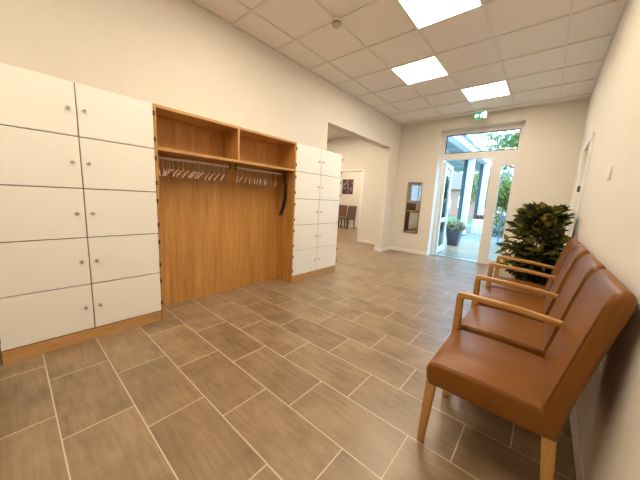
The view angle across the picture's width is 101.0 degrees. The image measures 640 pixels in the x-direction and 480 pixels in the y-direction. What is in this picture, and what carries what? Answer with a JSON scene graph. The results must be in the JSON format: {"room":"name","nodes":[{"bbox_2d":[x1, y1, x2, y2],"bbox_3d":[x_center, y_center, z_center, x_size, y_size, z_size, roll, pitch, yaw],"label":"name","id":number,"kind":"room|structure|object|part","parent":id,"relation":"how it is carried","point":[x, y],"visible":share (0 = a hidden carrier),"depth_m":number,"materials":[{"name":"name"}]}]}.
{"room":"entrance lobby","nodes":[
{"label":"entrance lobby","id":0,"kind":"room"},
{"bbox_2d":[0,0,401,247],"bbox_3d":[-1.337,-0.884,3.030,0.200,3.099,10.600,10,12,40],"label":"wall","id":1,"kind":"structure","parent":0,"point":[175,54],"depth_m":2.68,"materials":[{"name":"paint"}]},
{"bbox_2d":[374,246,390,251],"bbox_3d":[-1.540,0.620,3.108,0.212,0.085,10.200,10,12,40],"label":"baseboard","id":2,"kind":"structure","parent":1,"relation":"attached to","point":[389,247],"depth_m":6.59,"materials":[{"name":"white wood"}]},
{"bbox_2d":[0,225,575,479],"bbox_3d":[-1.376,0.294,5.909,10.404,0.120,14.900,10,12,40],"label":"floor","id":3,"kind":"structure","parent":0,"point":[323,376],"depth_m":1.63,"materials":[{"name":"tile"}]},
{"bbox_2d":[0,62,162,364],"bbox_3d":[-1.883,-0.173,2.087,0.362,1.931,0.993,10,12,40],"label":"tall cabinet","id":4,"kind":"object","parent":3,"relation":"on","point":[79,242],"visible":1,"depth_m":1.93,"materials":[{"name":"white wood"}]},
{"bbox_3d":[-1.889,-0.904,1.688,0.019,0.360,0.480,10,12,40],"label":"door","id":5,"kind":"part","parent":4,"relation":"part of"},
{"bbox_3d":[-1.908,-0.542,1.744,0.019,0.360,0.480,10,12,40],"label":"door","id":6,"kind":"part","parent":4,"relation":"part of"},
{"bbox_3d":[-1.927,-0.180,1.801,0.019,0.360,0.480,10,12,40],"label":"door","id":7,"kind":"part","parent":4,"relation":"part of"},
{"bbox_3d":[-1.945,0.182,1.858,0.019,0.360,0.480,10,12,40],"label":"door","id":8,"kind":"part","parent":4,"relation":"part of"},
{"bbox_3d":[-1.964,0.544,1.914,0.019,0.360,0.480,10,12,40],"label":"door","id":9,"kind":"part","parent":4,"relation":"part of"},
{"bbox_3d":[-1.573,-0.945,2.056,0.019,0.360,0.480,10,12,40],"label":"door","id":10,"kind":"part","parent":4,"relation":"part of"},
{"bbox_3d":[-1.591,-0.583,2.112,0.019,0.360,0.480,10,12,40],"label":"door","id":11,"kind":"part","parent":4,"relation":"part of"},
{"bbox_3d":[-1.610,-0.222,2.169,0.019,0.360,0.480,10,12,40],"label":"door","id":12,"kind":"part","parent":4,"relation":"part of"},
{"bbox_3d":[-1.629,0.140,2.226,0.019,0.360,0.480,10,12,40],"label":"door","id":13,"kind":"part","parent":4,"relation":"part of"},
{"bbox_3d":[-1.647,0.502,2.282,0.019,0.360,0.480,10,12,40],"label":"door","id":14,"kind":"part","parent":4,"relation":"part of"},
{"bbox_2d":[153,103,296,319],"bbox_3d":[-1.029,-0.287,3.098,0.339,1.931,1.680,10,12,40],"label":"wardrobe","id":15,"kind":"object","parent":3,"relation":"on","point":[216,236],"visible":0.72,"depth_m":3.08,"materials":[{"name":"brown wood"}]},
{"bbox_3d":[-1.569,-0.217,2.470,0.339,1.931,0.019,10,12,40],"label":"panel","id":16,"kind":"part","parent":15,"relation":"part of","materials":[{"name":"brown wood"}]},
{"bbox_2d":[175,159,190,179],"bbox_3d":[-1.355,-0.705,2.616,0.012,0.194,0.305,3,9,-1],"label":"clothes hanger","id":17,"kind":"object","parent":15,"relation":"hanging from","point":[182,159],"visible":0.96,"depth_m":2.60,"materials":[{"name":"plastic"}]},
{"bbox_3d":[-1.274,-0.793,2.693,0.025,0.024,0.793,10,12,40],"label":"hanging rail","id":18,"kind":"part","parent":15,"relation":"part of","materials":[{"name":"silver metal"}]},
{"bbox_3d":[-0.981,-1.228,2.951,0.339,0.024,1.641,10,12,40],"label":"panel","id":19,"kind":"part","parent":15,"relation":"part of","materials":[{"name":"brown wood"}]},
{"bbox_2d":[157,147,294,171],"bbox_3d":[-0.992,-0.883,2.999,0.320,0.026,1.641,10,12,40],"label":"shelf","id":20,"kind":"object","parent":15,"relation":"attached to","point":[165,152],"depth_m":2.84,"materials":[{"name":"brown wood"}]},
{"bbox_3d":[-0.725,-0.865,3.333,0.025,0.024,0.790,10,12,40],"label":"hanging rail","id":21,"kind":"part","parent":15,"relation":"part of","materials":[{"name":"silver metal"}]},
{"bbox_2d":[279,173,286,214],"bbox_3d":[-0.506,-0.628,3.616,0.107,0.576,0.046,0,9,-16],"label":"strap","id":22,"kind":"object","parent":15,"relation":"hanging from","point":[284,176],"visible":0.98,"depth_m":3.63,"materials":[{"name":"black plastic"}]},
{"bbox_3d":[-0.490,-0.358,3.725,0.339,1.931,0.019,10,12,40],"label":"panel","id":23,"kind":"part","parent":15,"relation":"part of","materials":[{"name":"brown wood"}]},
{"bbox_2d":[292,143,342,282],"bbox_3d":[-0.142,-0.400,4.113,0.362,1.931,1.041,10,12,40],"label":"tall cabinet","id":24,"kind":"object","parent":3,"relation":"on","point":[318,171],"visible":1,"depth_m":3.95,"materials":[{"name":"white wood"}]},
{"bbox_3d":[-0.230,0.318,3.931,0.019,0.360,0.504,10,12,40],"label":"door","id":25,"kind":"part","parent":24,"relation":"part of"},
{"bbox_3d":[-0.211,-0.044,3.875,0.019,0.360,0.504,10,12,40],"label":"door","id":26,"kind":"part","parent":24,"relation":"part of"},
{"bbox_3d":[-0.193,-0.406,3.818,0.019,0.360,0.504,10,12,40],"label":"door","id":27,"kind":"part","parent":24,"relation":"part of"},
{"bbox_3d":[-0.174,-0.768,3.761,0.019,0.360,0.504,10,12,40],"label":"door","id":28,"kind":"part","parent":24,"relation":"part of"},
{"bbox_3d":[-0.155,-1.130,3.705,0.019,0.360,0.504,10,12,40],"label":"door","id":29,"kind":"part","parent":24,"relation":"part of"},
{"bbox_3d":[0.102,0.274,4.318,0.019,0.360,0.504,10,12,40],"label":"door","id":30,"kind":"part","parent":24,"relation":"part of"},
{"bbox_3d":[0.121,-0.087,4.261,0.019,0.360,0.504,10,12,40],"label":"door","id":31,"kind":"part","parent":24,"relation":"part of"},
{"bbox_3d":[0.140,-0.449,4.204,0.019,0.360,0.504,10,12,40],"label":"door","id":32,"kind":"part","parent":24,"relation":"part of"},
{"bbox_3d":[0.158,-0.811,4.148,0.019,0.360,0.504,10,12,40],"label":"door","id":33,"kind":"part","parent":24,"relation":"part of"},
{"bbox_3d":[0.177,-1.173,4.091,0.019,0.360,0.504,10,12,40],"label":"door","id":34,"kind":"part","parent":24,"relation":"part of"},
{"bbox_2d":[338,205,346,226],"bbox_3d":[0.864,-1.067,11.768,0.515,0.985,0.460,-6,12,-44],"label":"dining chair","id":35,"kind":"object","parent":3,"relation":"on","point":[343,208],"visible":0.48,"depth_m":11.78,"materials":[{"name":"orange fabric"}]},
{"bbox_3d":[1.010,-1.288,11.868,0.135,0.565,0.450,-6,12,-44],"label":"backrest","id":36,"kind":"part","parent":35,"relation":"part of","materials":[{"name":"orange fabric"}]},
{"bbox_2d":[340,206,356,228],"bbox_3d":[1.204,-0.963,11.216,0.460,0.985,0.515,-3,11,-34],"label":"dining chair","id":37,"kind":"object","parent":3,"relation":"on","point":[351,213],"visible":0.98,"depth_m":11.02,"materials":[{"name":"fabric"}]},
{"bbox_3d":[1.322,-1.141,11.030,0.450,0.565,0.135,-3,11,-34],"label":"backrest","id":38,"kind":"part","parent":37,"relation":"part of","materials":[{"name":"fabric"}]},
{"bbox_2d":[446,219,466,245],"bbox_3d":[4.129,-0.232,8.120,0.671,0.837,0.661,10,12,40],"label":"planter","id":39,"kind":"object","parent":3,"relation":"on","point":[453,236],"visible":0.96,"depth_m":8.01,"materials":[{"name":"plastic"}]},
{"bbox_3d":[4.128,-0.075,8.149,0.397,0.520,0.397,10,12,40],"label":"pot","id":40,"kind":"part","parent":39,"relation":"part of","materials":[{"name":"stone"}]},
{"bbox_2d":[417,269,636,479],"bbox_3d":[0.919,0.585,1.294,0.613,0.967,0.533,10,12,40],"label":"chair","id":41,"kind":"object","parent":3,"relation":"on","point":[535,393],"visible":1,"depth_m":1.11,"materials":[{"name":"brown leather"}]},
{"bbox_3d":[0.541,0.866,1.335,0.056,0.360,0.044,10,12,40],"label":"leg","id":42,"kind":"part","parent":41,"relation":"part of","materials":[{"name":"brown wood"}]},
{"bbox_3d":[0.823,0.830,1.663,0.056,0.360,0.044,10,12,40],"label":"leg","id":43,"kind":"part","parent":41,"relation":"part of","materials":[{"name":"brown wood"}]},
{"bbox_3d":[0.853,0.653,1.330,0.469,0.124,0.490,10,12,40],"label":"seat","id":44,"kind":"part","parent":41,"relation":"part of","materials":[{"name":"brown leather"}]},
{"bbox_3d":[1.056,0.523,1.495,0.547,0.340,0.042,10,12,40],"label":"armrest","id":45,"kind":"part","parent":41,"relation":"part of","materials":[{"name":"brown wood"}]},
{"bbox_3d":[0.891,0.934,1.041,0.074,0.352,0.044,10,12,40],"label":"leg","id":46,"kind":"part","parent":41,"relation":"part of","materials":[{"name":"brown wood"}]},
{"bbox_3d":[1.081,0.447,1.111,0.173,0.622,0.490,10,12,40],"label":"backrest","id":47,"kind":"part","parent":41,"relation":"part of","materials":[{"name":"brown leather"}]},
{"bbox_2d":[460,254,606,356],"bbox_3d":[1.283,0.537,1.717,0.613,0.967,0.533,10,12,40],"label":"chair","id":48,"kind":"object","parent":3,"relation":"on","point":[535,337],"visible":0.59,"depth_m":1.62,"materials":[{"name":"brown leather"}]},
{"bbox_3d":[1.217,0.606,1.753,0.469,0.124,0.490,10,12,40],"label":"seat","id":49,"kind":"part","parent":48,"relation":"part of","materials":[{"name":"brown leather"}]},
{"bbox_3d":[1.419,0.476,1.918,0.547,0.340,0.042,10,12,40],"label":"armrest","id":50,"kind":"part","parent":48,"relation":"part of","materials":[{"name":"brown wood"}]},
{"bbox_3d":[1.445,0.400,1.534,0.173,0.622,0.490,10,12,40],"label":"backrest","id":51,"kind":"part","parent":48,"relation":"part of","materials":[{"name":"brown leather"}]},
{"bbox_2d":[478,244,589,322],"bbox_3d":[1.697,0.483,2.198,0.613,0.967,0.533,10,12,40],"label":"chair","id":52,"kind":"object","parent":3,"relation":"on","point":[543,306],"visible":0.59,"depth_m":2.13,"materials":[{"name":"brown leather"}]},
{"bbox_3d":[1.630,0.552,2.235,0.469,0.124,0.490,10,12,40],"label":"seat","id":53,"kind":"part","parent":52,"relation":"part of","materials":[{"name":"brown leather"}]},
{"bbox_3d":[1.833,0.422,2.399,0.547,0.340,0.042,10,12,40],"label":"armrest","id":54,"kind":"part","parent":52,"relation":"part of","materials":[{"name":"brown wood"}]},
{"bbox_3d":[1.859,0.346,2.015,0.173,0.622,0.490,10,12,40],"label":"backrest","id":55,"kind":"part","parent":52,"relation":"part of","materials":[{"name":"brown leather"}]},
{"bbox_2d":[495,201,574,285],"bbox_3d":[2.550,0.189,3.212,0.716,1.322,0.864,10,12,40],"label":"potted plant","id":56,"kind":"object","parent":3,"relation":"on","point":[544,221],"visible":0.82,"depth_m":3.03,"materials":[{"name":"green plant"}]},
{"bbox_2d":[491,238,580,298],"bbox_3d":[2.048,0.438,2.606,0.613,0.967,0.533,10,12,40],"label":"chair","id":57,"kind":"object","parent":3,"relation":"on","point":[573,241],"visible":0.48,"depth_m":2.55,"materials":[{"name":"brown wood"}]},
{"bbox_3d":[1.981,0.506,2.643,0.469,0.124,0.490,10,12,40],"label":"seat","id":58,"kind":"part","parent":57,"relation":"part of","materials":[{"name":"brown leather"}]},
{"bbox_3d":[2.184,0.376,2.807,0.547,0.340,0.042,10,12,40],"label":"armrest","id":59,"kind":"part","parent":57,"relation":"part of","materials":[{"name":"brown wood"}]},
{"bbox_3d":[2.209,0.300,2.423,0.173,0.622,0.490,10,12,40],"label":"backrest","id":60,"kind":"part","parent":57,"relation":"part of","materials":[{"name":"brown leather"}]},
{"bbox_2d":[339,172,361,225],"bbox_3d":[1.805,-2.126,12.002,6.800,3.099,0.150,10,12,40],"label":"wall","id":61,"kind":"structure","parent":0,"point":[353,199],"depth_m":12.16,"materials":[{"name":"paint"}]},
{"bbox_2d":[342,179,353,193],"bbox_3d":[1.291,-2.482,12.286,0.600,0.680,0.025,10,12,40],"label":"wall picture","id":62,"kind":"object","parent":61,"relation":"attached to","point":[347,187],"visible":1,"depth_m":12.27,"materials":[{"name":"paper"}]},
{"bbox_2d":[327,136,381,240],"bbox_3d":[-0.543,-1.820,9.270,6.800,3.099,0.120,10,12,40],"label":"wall","id":63,"kind":"structure","parent":0,"point":[367,156],"depth_m":7.63,"materials":[{"name":"paint"}]},
{"bbox_2d":[341,169,364,241],"bbox_3d":[0.885,-1.070,8.121,1.020,2.120,0.148,10,12,40],"label":"trim","id":64,"kind":"structure","parent":63,"relation":"attached to","point":[353,170],"depth_m":7.78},
{"bbox_2d":[359,239,373,243],"bbox_3d":[-0.663,-0.328,9.453,6.800,0.085,0.012,10,12,40],"label":"baseboard","id":65,"kind":"structure","parent":63,"relation":"attached to","point":[360,240],"depth_m":7.74,"materials":[{"name":"white wood"}]},
{"bbox_2d":[189,0,627,138],"bbox_3d":[-2.608,-2.695,3.788,10.404,0.150,10.600,10,12,40],"label":"ceiling","id":66,"kind":"structure","parent":0,"point":[546,52],"depth_m":3.16,"materials":[{"name":"tile"}]},
{"bbox_2d":[331,17,342,28],"bbox_3d":[0.178,-2.290,2.795,0.120,0.056,0.120,10,12,40],"label":"smoke detector","id":67,"kind":"object","parent":66,"relation":"attached to","point":[336,22],"visible":1,"depth_m":2.76,"materials":[{"name":"white plastic"}]},
{"bbox_2d":[391,56,447,83],"bbox_3d":[1.431,-2.411,3.771,0.601,0.014,0.601,10,12,40],"label":"recessed light","id":68,"kind":"object","parent":66,"relation":"in","point":[428,68],"visible":1,"depth_m":3.74,"materials":[{"name":"white plastic"}]},
{"bbox_2d":[398,0,481,28],"bbox_3d":[1.093,-2.219,2.429,0.601,0.014,0.601,10,12,40],"label":"recessed light","id":69,"kind":"object","parent":66,"relation":"in","point":[423,13],"visible":1,"depth_m":2.54,"materials":[{"name":"white plastic"}]},
{"bbox_2d":[474,108,487,119],"bbox_3d":[3.116,-2.442,5.115,0.214,0.174,0.044,10,12,40],"label":"exit sign","id":70,"kind":"object","parent":66,"relation":"hanging from","point":[481,113],"visible":1,"depth_m":5.11,"materials":[{"name":"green plastic"}]},
{"bbox_3d":[3.115,-2.422,5.118,0.214,0.134,0.008,10,12,40],"label":"sign plate","id":71,"kind":"part","parent":70,"relation":"part of","materials":[{"name":"green"}]},
{"bbox_2d":[462,81,509,100],"bbox_3d":[2.717,-2.430,4.318,0.601,0.014,0.601,10,12,40],"label":"recessed light","id":72,"kind":"object","parent":66,"relation":"in","point":[496,89],"visible":1,"depth_m":4.30,"materials":[{"name":"white plastic"}]},
{"bbox_2d":[391,99,589,265],"bbox_3d":[3.342,-1.066,5.737,3.404,3.099,0.400,10,12,40],"label":"wall","id":73,"kind":"structure","parent":0,"point":[553,133],"depth_m":5.04,"materials":[{"name":"paint"}]},
{"bbox_2d":[403,182,422,233],"bbox_3d":[2.258,-0.779,6.421,0.352,1.232,0.021,10,12,40],"label":"wall mirror","id":74,"kind":"object","parent":73,"relation":"attached to","point":[414,191],"visible":1,"depth_m":6.42,"materials":[{"name":"brown metal"}]},
{"bbox_2d":[391,246,502,268],"bbox_3d":[3.075,0.428,5.862,3.254,0.085,0.012,10,12,40],"label":"baseboard","id":75,"kind":"structure","parent":73,"relation":"attached to","point":[392,247],"depth_m":6.56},
{"bbox_2d":[430,123,525,263],"bbox_3d":[3.373,-0.954,5.809,1.500,2.860,0.140,10,12,40],"label":"door","id":76,"kind":"structure","parent":73,"relation":"in","point":[501,157],"depth_m":5.58,"materials":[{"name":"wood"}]},
{"bbox_2d":[434,162,452,253],"bbox_3d":[3.156,-0.778,6.654,0.116,2.170,0.940,9,11,34],"label":"door leaf","id":77,"kind":"structure","parent":76,"relation":"attached to","point":[448,169],"depth_m":6.63,"materials":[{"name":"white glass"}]},
{"bbox_3d":[3.134,-0.802,6.667,0.012,1.930,0.734,9,11,34],"label":"glass pane","id":78,"kind":"part","parent":77,"relation":"part of","materials":[{"name":"white"}]},
{"bbox_2d":[445,128,520,153],"bbox_3d":[3.413,-2.084,5.628,1.357,0.400,0.040,10,12,40],"label":"window","id":79,"kind":"structure","parent":76,"relation":"attached to","point":[517,128],"depth_m":5.60,"materials":[{"name":"metal"}]},
{"bbox_2d":[487,165,514,260],"bbox_3d":[3.766,-0.538,5.498,0.227,1.995,0.040,10,12,40],"label":"window","id":80,"kind":"structure","parent":76,"relation":"attached to","point":[501,165],"depth_m":5.48,"materials":[{"name":"white metal"}]},
{"bbox_2d":[560,0,639,479],"bbox_3d":[1.134,-0.391,0.696,0.150,3.099,10.200,10,12,40],"label":"wall","id":81,"kind":"structure","parent":0,"point":[607,409],"depth_m":1.34,"materials":[{"name":"paint"}]},
{"bbox_2d":[569,406,585,479],"bbox_3d":[0.995,1.085,0.981,0.012,0.085,10.200,10,12,40],"label":"baseboard","id":82,"kind":"structure","parent":81,"relation":"attached to","point":[579,467],"depth_m":1.31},
{"bbox_2d":[564,132,594,245],"bbox_3d":[3.299,-0.193,3.396,0.127,2.095,0.950,10,12,40],"label":"door","id":83,"kind":"structure","parent":81,"relation":"in","point":[587,149],"depth_m":3.58,"materials":[{"name":"white wood"}]},
{"bbox_2d":[606,166,612,180],"bbox_3d":[1.913,-0.439,1.742,0.012,0.085,0.083,10,12,40],"label":"light switch","id":84,"kind":"object","parent":81,"relation":"attached to","point":[610,169],"visible":1,"depth_m":1.72,"materials":[{"name":"white plastic"}]},
{"label":"outside","id":85,"kind":"structure","parent":0,"visible":0},
{"bbox_2d":[447,215,504,226],"bbox_3d":[20.115,-1.921,28.212,80.000,0.200,54.500,10,12,40],"label":"lawn","id":86,"kind":"structure","parent":85,"point":[449,218],"depth_m":26.89,"materials":[{"name":"green plant"}]},
{"bbox_2d":[447,172,510,218],"bbox_3d":[17.585,-6.909,39.424,17.100,5.920,8.800,10,12,40],"label":"brick house","id":87,"kind":"structure","parent":86,"relation":"on","point":[456,183],"depth_m":34.36,"materials":[{"name":"brick"}]},
{"bbox_2d":[470,172,511,212],"bbox_3d":[16.279,-4.269,25.686,4.936,4.827,3.934,10,12,40],"label":"tree","id":88,"kind":"object","parent":86,"relation":"on","point":[503,173],"visible":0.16,"depth_m":25.64,"materials":[{"name":"green plant"}]},
{"bbox_2d":[473,130,519,226],"bbox_3d":[13.187,-5.188,17.952,5.333,8.711,4.910,10,11,36],"label":"tree","id":89,"kind":"object","parent":86,"relation":"on","point":[512,143],"visible":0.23,"depth_m":17.62,"materials":[{"name":"green plant"}]},
{"bbox_3d":[13.270,-6.373,17.796,5.303,6.317,5.030,10,12,40],"label":"crown","id":90,"kind":"part","parent":89,"relation":"part of","materials":[{"name":"green plant"}]},
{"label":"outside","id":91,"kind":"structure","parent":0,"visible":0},
{"bbox_2d":[445,223,503,242],"bbox_3d":[8.542,0.034,10.919,13.000,0.100,13.999,10,12,40],"label":"terrace","id":92,"kind":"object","parent":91,"point":[469,235],"depth_m":11.11,"materials":[{"name":"grey concrete"}]},
{"bbox_2d":[457,159,475,235],"bbox_3d":[6.109,-1.800,11.084,0.410,3.220,0.280,10,12,40],"label":"post","id":93,"kind":"object","parent":92,"relation":"on","point":[469,165],"visible":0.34,"depth_m":10.99,"materials":[{"name":"white paint"}]},
{"bbox_3d":[6.014,-1.818,11.164,0.160,3.220,0.060,10,12,40],"label":"panel","id":94,"kind":"part","parent":93,"relation":"part of","materials":[{"name":"blue stone"}]},
{"bbox_2d":[471,214,483,234],"bbox_3d":[7.298,-0.737,12.169,0.451,0.908,0.403,10,12,40],"label":"planter box","id":95,"kind":"object","parent":92,"relation":"on","point":[477,222],"visible":0.96,"depth_m":12.03,"materials":[{"name":"concrete"}]},
{"bbox_2d":[473,164,489,218],"bbox_3d":[7.640,-1.948,12.531,0.410,3.220,0.280,10,12,40],"label":"post","id":96,"kind":"object","parent":92,"relation":"on","point":[484,168],"visible":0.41,"depth_m":12.41,"materials":[{"name":"white metal"}]},
{"bbox_2d":[446,135,503,173],"bbox_3d":[5.557,-3.777,12.264,3.700,0.260,12.200,10,12,40],"label":"canopy","id":97,"kind":"object","parent":96,"relation":"on","point":[455,144],"visible":0.12,"depth_m":10.12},
{"bbox_3d":[7.545,-1.965,12.610,0.160,3.220,0.060,10,12,40],"label":"panel","id":98,"kind":"part","parent":96,"relation":"part of","materials":[{"name":"blue stone"}]},
{"bbox_2d":[492,212,505,236],"bbox_3d":[9.757,-0.270,9.727,5.900,1.189,1.029,10,12,40],"label":"hedge","id":99,"kind":"object","parent":92,"relation":"on","point":[495,231],"visible":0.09,"depth_m":11.35,"materials":[{"name":"green plant"}]},
{"bbox_2d":[497,216,505,241],"bbox_3d":[8.432,-0.030,7.830,5.250,0.970,0.060,10,12,40],"label":"terrace railing","id":100,"kind":"object","parent":92,"relation":"on","point":[501,216],"visible":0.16,"depth_m":9.46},
{"bbox_2d":[496,178,511,212],"bbox_3d":[9.855,-1.734,13.053,2.397,3.074,2.331,10,12,40],"label":"tree","id":101,"kind":"object","parent":92,"relation":"on","point":[502,201],"visible":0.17,"depth_m":12.80,"materials":[{"name":"green plant"}]}
]}

